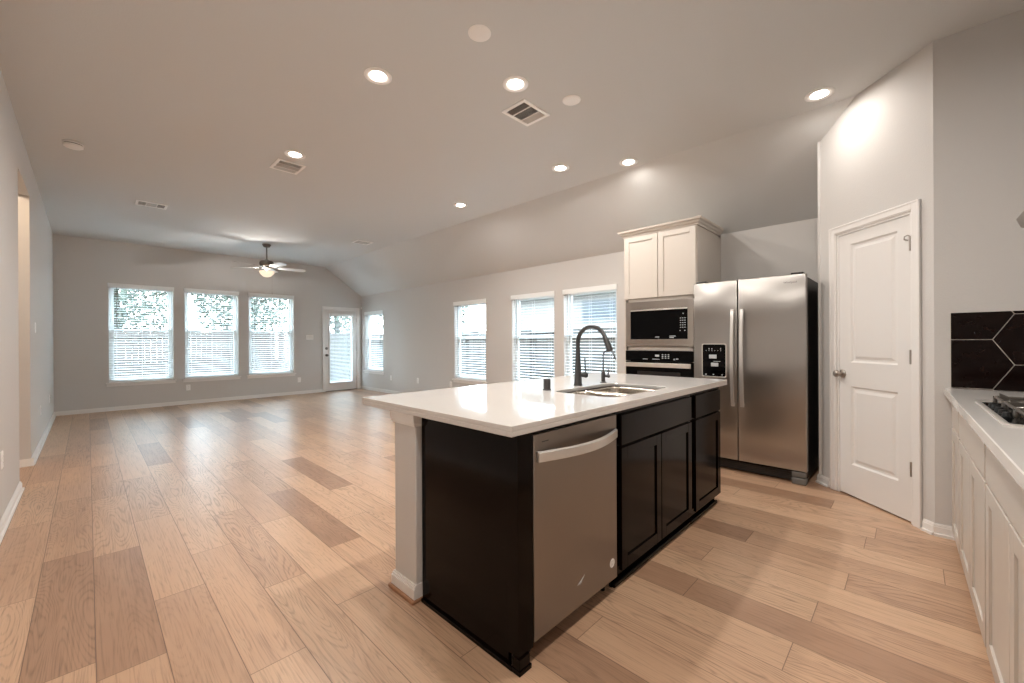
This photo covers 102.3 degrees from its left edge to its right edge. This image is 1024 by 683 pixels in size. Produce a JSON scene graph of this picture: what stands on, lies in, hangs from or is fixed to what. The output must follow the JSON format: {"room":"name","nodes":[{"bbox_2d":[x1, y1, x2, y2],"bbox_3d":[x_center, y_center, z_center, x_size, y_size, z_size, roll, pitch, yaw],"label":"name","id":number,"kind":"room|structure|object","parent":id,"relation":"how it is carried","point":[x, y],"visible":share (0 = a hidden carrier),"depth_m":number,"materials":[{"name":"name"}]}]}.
{"room":"open-plan kitchen","nodes":[
{"label":"open-plan kitchen","id":0,"kind":"room"},
{"bbox_2d":[0,69,53,519],"bbox_3d":[-3.711,-0.306,2.952,11.235,3.077,0.140,0,0,44],"label":"wall","id":1,"kind":"structure","parent":0,"point":[26,235],"depth_m":4.00,"materials":[{"name":"grey paint"}]},
{"bbox_2d":[1,450,3,469],"bbox_3d":[-3.362,0.780,2.721,0.070,0.115,0.008,0,0,44],"label":"electrical outlet","id":2,"kind":"object","parent":1,"relation":"attached to","point":[2,454],"visible":1,"depth_m":2.71,"materials":[{"name":"white plastic"}]},
{"bbox_2d":[0,412,55,543],"bbox_3d":[-3.683,1.196,2.952,11.205,0.072,0.166,0,0,44],"label":"baseboard","id":3,"kind":"structure","parent":1,"relation":"attached to","point":[7,516],"depth_m":3.30,"materials":[{"name":"white paint"}]},
{"bbox_2d":[53,234,361,411],"bbox_3d":[-5.863,-0.313,8.898,0.140,3.107,5.665,0,0,44],"label":"wall","id":4,"kind":"structure","parent":0,"point":[83,268],"depth_m":7.97,"materials":[{"name":"grey paint"}]},
{"bbox_2d":[106,287,176,386],"bbox_3d":[-6.946,-0.114,7.749,0.177,1.848,0.985,0,0,44],"label":"window","id":5,"kind":"structure","parent":4,"relation":"in","point":[111,330],"depth_m":7.68,"materials":[{"name":"white plastic"}]},
{"bbox_2d":[107,283,173,382],"bbox_3d":[-6.929,-0.159,7.731,0.083,1.790,0.929,0,0,44],"label":"window blind","id":6,"kind":"object","parent":5,"relation":"attached to","point":[112,285],"visible":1,"depth_m":7.71,"materials":[{"name":"white plastic"}]},
{"bbox_2d":[55,386,360,415],"bbox_3d":[-5.795,1.204,8.841,0.026,0.072,5.385,0,0,44],"label":"baseboard","id":7,"kind":"structure","parent":4,"relation":"attached to","point":[94,410],"depth_m":8.07,"materials":[{"name":"white paint"}]},
{"bbox_2d":[183,292,240,381],"bbox_3d":[-6.193,-0.119,8.523,0.177,1.848,0.985,0,0,44],"label":"window","id":8,"kind":"structure","parent":4,"relation":"in","point":[235,342],"depth_m":8.53,"materials":[{"name":"white plastic"}]},
{"bbox_2d":[184,288,238,377],"bbox_3d":[-6.176,-0.164,8.505,0.083,1.790,0.929,0,0,44],"label":"window blind","id":9,"kind":"object","parent":8,"relation":"attached to","point":[190,290],"visible":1,"depth_m":8.49,"materials":[{"name":"white plastic"}]},
{"bbox_2d":[247,296,295,378],"bbox_3d":[-5.430,-0.123,9.308,0.177,1.848,0.985,0,0,44],"label":"window","id":10,"kind":"structure","parent":4,"relation":"in","point":[289,331],"depth_m":9.38,"materials":[{"name":"white plastic"}]},
{"bbox_2d":[248,292,293,374],"bbox_3d":[-5.412,-0.169,9.290,0.083,1.790,0.929,0,0,44],"label":"window blind","id":11,"kind":"object","parent":10,"relation":"attached to","point":[249,294],"visible":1,"depth_m":9.28,"materials":[{"name":"white plastic"}]},
{"bbox_2d":[306,335,312,339],"bbox_3d":[-4.827,-0.101,9.855,0.010,0.115,0.162,0,0,44],"label":"light switch","id":12,"kind":"object","parent":4,"relation":"attached to","point":[308,337],"visible":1,"depth_m":9.85,"materials":[{"name":"white plastic"}]},
{"bbox_2d":[322,306,359,391],"bbox_3d":[-4.328,0.185,10.430,0.180,2.092,0.941,0,0,44],"label":"door","id":13,"kind":"structure","parent":4,"relation":"in","point":[355,328],"depth_m":10.41,"materials":[{"name":"white paint"}]},
{"bbox_2d":[329,313,352,383],"bbox_3d":[-4.287,0.170,10.384,0.047,1.738,0.608,0,0,44],"label":"door blind","id":14,"kind":"object","parent":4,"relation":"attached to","point":[330,314],"visible":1,"depth_m":10.37,"materials":[{"name":"white plastic"}]},
{"bbox_2d":[0,389,994,682],"bbox_3d":[-2.353,1.224,4.495,11.550,0.001,7.410,0,0,44],"label":"floor","id":15,"kind":"structure","parent":0,"point":[253,540],"depth_m":2.10,"materials":[{"name":"brown wood"}]},
{"bbox_2d":[421,418,532,677],"bbox_3d":[-0.171,0.778,1.736,0.631,0.872,0.088,0,0,44],"label":"island end panel","id":16,"kind":"object","parent":15,"relation":"on","point":[477,496],"visible":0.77,"depth_m":1.64,"materials":[{"name":"brown wood"}]},
{"bbox_2d":[388,389,585,604],"bbox_3d":[0.269,0.774,2.801,0.222,0.874,2.317,0,0,44],"label":"wall","id":17,"kind":"structure","parent":15,"relation":"on","point":[407,578],"depth_m":1.96,"materials":[{"name":"grey paint"}]},
{"bbox_2d":[528,413,617,651],"bbox_3d":[0.108,0.781,1.959,0.658,0.862,0.608,0,0,44],"label":"dishwasher","id":18,"kind":"object","parent":15,"relation":"on","point":[574,479],"visible":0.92,"depth_m":1.73,"materials":[{"name":"silver metal"}]},
{"bbox_2d":[580,389,691,587],"bbox_3d":[0.628,0.773,2.562,0.622,0.872,0.962,0,0,44],"label":"base cabinet","id":19,"kind":"object","parent":15,"relation":"on","point":[654,440],"visible":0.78,"depth_m":2.27,"materials":[{"name":"brown wood"}]},
{"bbox_2d":[362,372,726,437],"bbox_3d":[0.410,0.316,2.690,1.135,0.040,2.350,0,0,44],"label":"countertop","id":20,"kind":"structure","parent":19,"relation":"on","point":[514,408],"depth_m":2.09,"materials":[{"name":"white stone"}]},
{"bbox_2d":[543,378,550,390],"bbox_3d":[0.214,0.262,2.529,0.052,0.071,0.052,0,0,44],"label":"air gap cap","id":21,"kind":"object","parent":20,"relation":"on","point":[546,381],"visible":1,"depth_m":2.51,"materials":[{"name":"grey metal"}]},
{"bbox_2d":[574,324,612,385],"bbox_3d":[0.536,0.092,2.701,0.295,0.407,0.086,0,0,44],"label":"kitchen faucet","id":22,"kind":"object","parent":20,"relation":"on","point":[578,375],"visible":1,"depth_m":2.75,"materials":[{"name":"grey metal"}]},
{"bbox_2d":[600,350,615,382],"bbox_3d":[0.692,0.176,2.951,0.127,0.237,0.058,0,0,34],"label":"water tap","id":23,"kind":"object","parent":20,"relation":"on","point":[603,375],"visible":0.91,"depth_m":2.96,"materials":[{"name":"grey metal"}]},
{"bbox_2d":[566,386,656,396],"bbox_3d":[0.628,0.413,2.558,0.432,0.196,0.702,0,0,44],"label":"double sink","id":24,"kind":"object","parent":20,"relation":"in","point":[607,391],"visible":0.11,"depth_m":2.79,"materials":[{"name":"silver metal"}]},
{"bbox_2d":[617,215,723,373],"bbox_3d":[1.803,-0.022,4.662,0.921,2.446,0.761,0,0,44],"label":"tall cabinet","id":25,"kind":"object","parent":15,"relation":"on","point":[663,261],"visible":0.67,"depth_m":4.39,"materials":[{"name":"beige paint"}]},
{"bbox_2d":[625,350,693,377],"bbox_3d":[1.736,0.425,4.597,0.752,0.650,0.591,0,0,44],"label":"wall oven","id":26,"kind":"object","parent":25,"relation":"in","point":[657,363],"visible":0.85,"depth_m":4.38,"materials":[{"name":"black metal"}]},
{"bbox_2d":[626,298,693,346],"bbox_3d":[1.719,-0.193,4.583,0.752,0.490,0.471,0,0,44],"label":"microwave","id":27,"kind":"object","parent":25,"relation":"in","point":[662,322],"visible":0.95,"depth_m":4.39,"materials":[{"name":"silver metal"}]},
{"bbox_2d":[638,387,720,524],"bbox_3d":[1.155,0.770,3.105,0.622,0.872,0.544,0,0,44],"label":"base cabinet","id":28,"kind":"object","parent":15,"relation":"on","point":[705,404],"visible":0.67,"depth_m":2.86,"materials":[{"name":"brown wood"}]},
{"bbox_2d":[694,272,818,485],"bbox_3d":[2.373,0.308,4.000,0.908,1.782,0.869,0,0,44],"label":"refrigerator","id":29,"kind":"object","parent":15,"relation":"on","point":[758,335],"visible":0.96,"depth_m":3.66,"materials":[{"name":"silver metal"}]},
{"bbox_2d":[952,405,959,553],"bbox_3d":[2.755,0.762,2.121,0.653,0.872,0.418,0,0,43],"label":"base cabinet","id":30,"kind":"object","parent":15,"relation":"on","point":[955,414],"visible":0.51,"depth_m":2.36,"materials":[{"name":"beige paint"}]},
{"bbox_2d":[959,413,987,646],"bbox_3d":[2.299,0.764,1.635,0.653,0.872,0.906,0,0,43],"label":"base cabinet","id":31,"kind":"object","parent":15,"relation":"on","point":[972,458],"visible":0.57,"depth_m":1.78,"materials":[{"name":"beige paint"}]},
{"bbox_2d":[944,388,1023,490],"bbox_3d":[1.951,0.309,1.285,0.686,0.040,2.767,0,0,43],"label":"countertop","id":32,"kind":"structure","parent":31,"relation":"on","point":[1006,443],"depth_m":1.38,"materials":[{"name":"white stone"}]},
{"bbox_2d":[975,393,1023,426],"bbox_3d":[2.136,0.258,1.528,0.500,0.058,0.760,0,0,43],"label":"gas cooktop","id":33,"kind":"object","parent":32,"relation":"in","point":[1009,411],"visible":1,"depth_m":1.64,"materials":[{"name":"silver metal"}]},
{"bbox_2d":[985,445,1023,682],"bbox_3d":[1.677,0.768,0.971,0.653,0.872,0.906,0,0,43],"label":"base cabinet","id":34,"kind":"object","parent":15,"relation":"on","point":[1004,496],"visible":0.89,"depth_m":1.25,"materials":[{"name":"beige paint"}]},
{"bbox_2d":[0,0,1023,295],"bbox_3d":[-2.249,-1.534,4.462,11.515,0.900,6.975,0,0,44],"label":"ceiling","id":35,"kind":"structure","parent":0,"point":[188,107],"depth_m":3.33,"materials":[{"name":"white paint"}]},
{"bbox_2d":[62,140,83,150],"bbox_3d":[-4.026,-1.800,3.786,0.140,0.047,0.140,0,0,44],"label":"smoke detector","id":36,"kind":"object","parent":35,"relation":"attached to","point":[74,145],"visible":1,"depth_m":3.76,"materials":[{"name":"white plastic"}]},
{"bbox_2d":[135,200,167,209],"bbox_3d":[-4.793,-1.815,5.487,0.230,0.011,0.320,0,0,44],"label":"ceiling vent","id":37,"kind":"object","parent":35,"relation":"in","point":[137,202],"visible":1,"depth_m":5.47,"materials":[{"name":"white metal"}]},
{"bbox_2d":[230,244,305,277],"bbox_3d":[-4.569,-1.355,7.754,1.254,0.937,1.254,0,0,44],"label":"ceiling fan","id":38,"kind":"object","parent":35,"relation":"hanging from","point":[266,264],"visible":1,"depth_m":7.69,"materials":[{"name":"grey metal"}]},
{"bbox_2d":[269,158,305,174],"bbox_3d":[-2.349,-1.828,4.322,0.295,0.011,0.267,0,0,44],"label":"ceiling vent","id":39,"kind":"object","parent":35,"relation":"in","point":[279,164],"visible":1,"depth_m":4.31,"materials":[{"name":"white metal"}]},
{"bbox_2d":[284,150,305,158],"bbox_3d":[-2.128,-1.828,4.047,0.186,0.012,0.186,0,0,44],"label":"recessed light","id":40,"kind":"object","parent":35,"relation":"in","point":[290,153],"visible":1,"depth_m":4.03,"materials":[{"name":"white glass"}]},
{"bbox_2d":[352,240,372,244],"bbox_3d":[-2.761,-1.827,7.626,0.260,0.011,0.300,0,0,44],"label":"ceiling vent","id":41,"kind":"object","parent":35,"relation":"in","point":[356,241],"visible":1,"depth_m":7.60,"materials":[{"name":"white metal"}]},
{"bbox_2d":[364,67,391,84],"bbox_3d":[-0.928,-1.834,2.859,0.186,0.012,0.186,0,0,44],"label":"recessed light","id":42,"kind":"object","parent":35,"relation":"in","point":[376,75],"visible":1,"depth_m":2.85,"materials":[{"name":"white plastic"}]},
{"bbox_2d":[454,203,466,207],"bbox_3d":[-0.695,-1.837,5.570,0.186,0.012,0.186,0,0,44],"label":"recessed light","id":43,"kind":"object","parent":35,"relation":"in","point":[460,205],"visible":1,"depth_m":5.56,"materials":[{"name":"white plastic"}]},
{"bbox_2d":[468,24,490,41],"bbox_3d":[-0.194,-1.840,2.466,0.138,0.008,0.138,0,0,44],"label":"cover plate","id":44,"kind":"object","parent":35,"relation":"attached to","point":[478,32],"visible":1,"depth_m":2.46,"materials":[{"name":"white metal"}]},
{"bbox_2d":[503,76,527,91],"bbox_3d":[0.025,-1.839,2.957,0.186,0.012,0.186,0,0,44],"label":"recessed light","id":45,"kind":"object","parent":35,"relation":"in","point":[512,83],"visible":1,"depth_m":2.94,"materials":[{"name":"white glass"}]},
{"bbox_2d":[502,99,549,125],"bbox_3d":[0.112,-1.840,3.333,0.250,0.011,0.310,0,0,44],"label":"ceiling vent","id":46,"kind":"object","parent":35,"relation":"in","point":[524,112],"visible":1,"depth_m":3.32,"materials":[{"name":"white metal"}]},
{"bbox_2d":[552,164,568,171],"bbox_3d":[0.517,-1.843,4.396,0.186,0.012,0.186,0,0,44],"label":"recessed light","id":47,"kind":"object","parent":35,"relation":"in","point":[561,167],"visible":1,"depth_m":4.38,"materials":[{"name":"white glass"}]},
{"bbox_2d":[562,95,580,105],"bbox_3d":[0.455,-1.844,3.156,0.138,0.008,0.138,0,0,44],"label":"cover plate","id":48,"kind":"object","parent":35,"relation":"attached to","point":[570,100],"visible":1,"depth_m":3.15,"materials":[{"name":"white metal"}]},
{"bbox_2d":[619,158,637,165],"bbox_3d":[1.204,-1.846,4.259,0.186,0.012,0.186,0,0,44],"label":"recessed light","id":49,"kind":"object","parent":35,"relation":"in","point":[629,161],"visible":1,"depth_m":4.25,"materials":[{"name":"white glass"}]},
{"bbox_2d":[804,87,834,101],"bbox_3d":[2.309,-1.851,3.100,0.186,0.012,0.186,0,0,44],"label":"recessed light","id":50,"kind":"object","parent":35,"relation":"in","point":[819,94],"visible":1,"depth_m":3.09,"materials":[{"name":"white plastic"}]},
{"bbox_2d":[361,218,817,392],"bbox_3d":[0.142,-0.004,6.913,11.235,2.425,0.140,0,0,44],"label":"wall","id":51,"kind":"structure","parent":0,"point":[420,340],"depth_m":7.11,"materials":[{"name":"grey paint"}]},
{"bbox_2d":[363,313,383,374],"bbox_3d":[-3.417,0.033,10.342,1.000,1.543,0.177,0,0,44],"label":"window","id":52,"kind":"structure","parent":51,"relation":"in","point":[369,332],"depth_m":10.63,"materials":[{"name":"white plastic"}]},
{"bbox_2d":[364,310,382,370],"bbox_3d":[-3.435,-0.012,10.324,0.944,1.485,0.083,0,0,44],"label":"window blind","id":53,"kind":"object","parent":52,"relation":"attached to","point":[380,311],"visible":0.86,"depth_m":10.35,"materials":[{"name":"white plastic"}]},
{"bbox_2d":[361,386,404,393],"bbox_3d":[-1.081,1.179,7.994,7.965,0.072,0.026,0,0,44],"label":"baseboard","id":54,"kind":"structure","parent":51,"relation":"attached to","point":[362,387],"depth_m":10.03,"materials":[{"name":"white paint"}]},
{"bbox_2d":[452,303,486,384],"bbox_3d":[-0.763,0.020,7.761,0.985,1.543,0.177,0,0,44],"label":"window","id":55,"kind":"structure","parent":51,"relation":"in","point":[459,311],"depth_m":7.95,"materials":[{"name":"white plastic"}]},
{"bbox_2d":[453,299,485,380],"bbox_3d":[-0.780,-0.025,7.743,0.929,1.485,0.083,0,0,44],"label":"window blind","id":56,"kind":"object","parent":55,"relation":"attached to","point":[477,301],"visible":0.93,"depth_m":7.74,"materials":[{"name":"white plastic"}]},
{"bbox_2d":[515,296,553,380],"bbox_3d":[0.357,0.014,6.671,0.980,1.543,0.177,0,0,44],"label":"window","id":57,"kind":"structure","parent":51,"relation":"in","point":[518,302],"depth_m":6.97,"materials":[{"name":"white plastic"}]},
{"bbox_2d":[511,291,553,380],"bbox_3d":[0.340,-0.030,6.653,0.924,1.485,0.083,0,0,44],"label":"window blind","id":58,"kind":"object","parent":57,"relation":"attached to","point":[549,293],"visible":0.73,"depth_m":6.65,"materials":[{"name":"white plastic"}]},
{"bbox_2d":[567,289,616,375],"bbox_3d":[1.131,0.011,5.918,0.970,1.543,0.177,0,0,44],"label":"window","id":59,"kind":"structure","parent":51,"relation":"in","point":[571,295],"depth_m":6.21,"materials":[{"name":"white plastic"}]},
{"bbox_2d":[562,284,616,373],"bbox_3d":[1.114,-0.034,5.900,0.914,1.485,0.083,0,0,44],"label":"window blind","id":60,"kind":"object","parent":59,"relation":"attached to","point":[611,286],"visible":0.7,"depth_m":5.90,"materials":[{"name":"white plastic"}]},
{"bbox_2d":[817,142,821,476],"bbox_3d":[2.868,-0.332,3.704,0.100,3.057,0.699,0,0,44],"label":"wall","id":61,"kind":"structure","parent":0,"point":[818,143],"depth_m":3.48,"materials":[{"name":"grey paint"}]},
{"bbox_2d":[820,42,934,522],"bbox_3d":[2.659,-0.341,3.030,0.100,3.077,0.945,0,0,-1],"label":"wall","id":62,"kind":"structure","parent":0,"point":[877,156],"depth_m":2.83,"materials":[{"name":"grey paint"}]},
{"bbox_2d":[829,199,922,528],"bbox_3d":[2.629,0.143,3.000,0.164,2.110,0.735,0,0,-1],"label":"door","id":63,"kind":"structure","parent":62,"relation":"in","point":[875,276],"depth_m":2.95,"materials":[{"name":"white paint"}]},
{"bbox_2d":[816,474,954,540],"bbox_3d":[2.608,1.162,2.987,0.096,0.072,1.052,0,0,-5],"label":"baseboard","id":64,"kind":"structure","parent":62,"relation":"attached to","point":[939,530],"depth_m":2.56,"materials":[{"name":"white paint"}]},
{"bbox_2d":[933,9,1023,526],"bbox_3d":[2.939,-0.342,2.312,0.807,3.077,0.100,0,0,44],"label":"wall","id":65,"kind":"structure","parent":0,"point":[978,71],"depth_m":2.44,"materials":[{"name":"grey paint"}]},
{"bbox_2d":[950,310,1023,391],"bbox_3d":[2.898,0.054,2.279,0.653,0.456,0.009,0,0,44],"label":"tile backsplash","id":66,"kind":"structure","parent":65,"relation":"attached to","point":[987,348],"depth_m":2.40,"materials":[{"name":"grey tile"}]},
{"bbox_3d":[2.292,-0.338,0.967,0.140,3.077,5.665,0,0,44],"label":"wall","id":67,"kind":"structure","parent":0,"visible":0},
{"bbox_2d":[1016,211,1023,227],"bbox_3d":[2.234,-1.165,1.416,0.559,1.378,0.760,0,0,44],"label":"range hood","id":68,"kind":"object","parent":67,"relation":"attached to","point":[1020,219],"visible":1,"depth_m":1.83,"materials":[{"name":"silver metal"}]},
{"label":"outside","id":69,"kind":"structure","parent":0,"visible":0},
{"bbox_2d":[138,364,350,381],"bbox_3d":[-3.733,1.575,14.800,54.000,0.100,44.000,0,0,44],"label":"ground","id":70,"kind":"structure","parent":69,"point":[138,364],"depth_m":16.75,"materials":[{"name":"grey concrete"}]},
{"bbox_2d":[114,289,167,345],"bbox_3d":[-14.020,-2.061,14.616,4.154,7.291,4.182,0,0,44],"label":"leafy tree","id":71,"kind":"object","parent":70,"relation":"on","point":[127,296],"visible":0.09,"depth_m":14.54,"materials":[{"name":"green plant"}]},
{"bbox_2d":[190,294,287,330],"bbox_3d":[-10.849,-1.863,16.834,3.658,6.858,3.648,0,0,32],"label":"leafy tree","id":72,"kind":"object","parent":70,"relation":"on","point":[225,314],"visible":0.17,"depth_m":16.23,"materials":[{"name":"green plant"}]},
{"bbox_2d":[114,331,372,378],"bbox_3d":[-11.095,0.620,12.894,0.150,1.892,21.012,0,0,44],"label":"fence","id":73,"kind":"object","parent":70,"relation":"on","point":[258,350],"visible":0.11,"depth_m":13.73,"materials":[{"name":"brown wood"}]},
{"bbox_2d":[330,316,372,332],"bbox_3d":[-8.432,-1.960,19.762,3.820,7.024,3.833,0,0,44],"label":"leafy tree","id":74,"kind":"object","parent":70,"relation":"on","point":[337,321],"visible":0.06,"depth_m":19.29,"materials":[{"name":"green plant"}]},
{"bbox_2d":[374,315,382,333],"bbox_3d":[-5.681,-1.786,22.270,3.658,6.643,3.591,0,0,44],"label":"leafy tree","id":75,"kind":"object","parent":70,"relation":"on","point":[381,316],"visible":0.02,"depth_m":21.74,"materials":[{"name":"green plant"}]},
{"bbox_2d":[349,329,531,379],"bbox_3d":[-3.168,0.617,13.609,10.078,1.812,0.150,0,0,44],"label":"fence","id":76,"kind":"object","parent":70,"relation":"on","point":[475,334],"visible":0.07,"depth_m":11.63,"materials":[{"name":"brown wood"}]},
{"bbox_2d":[462,306,471,331],"bbox_3d":[-3.363,-1.287,16.910,3.510,5.627,3.497,0,0,44],"label":"leafy tree","id":77,"kind":"object","parent":70,"relation":"on","point":[464,314],"visible":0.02,"depth_m":16.83,"materials":[{"name":"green plant"}]},
{"bbox_2d":[520,292,615,331],"bbox_3d":[6.559,-1.379,12.130,14.500,5.700,6.650,0,0,44],"label":"neighbor house","id":78,"kind":"structure","parent":70,"relation":"on","point":[579,320],"depth_m":12.66,"materials":[{"name":"brick"}]},
{"bbox_2d":[572,326,615,374],"bbox_3d":[3.206,0.586,7.410,5.960,1.811,0.150,0,0,44],"label":"fence","id":79,"kind":"object","parent":70,"relation":"on","point":[596,351],"visible":0.02,"depth_m":8.86,"materials":[{"name":"brown wood"}]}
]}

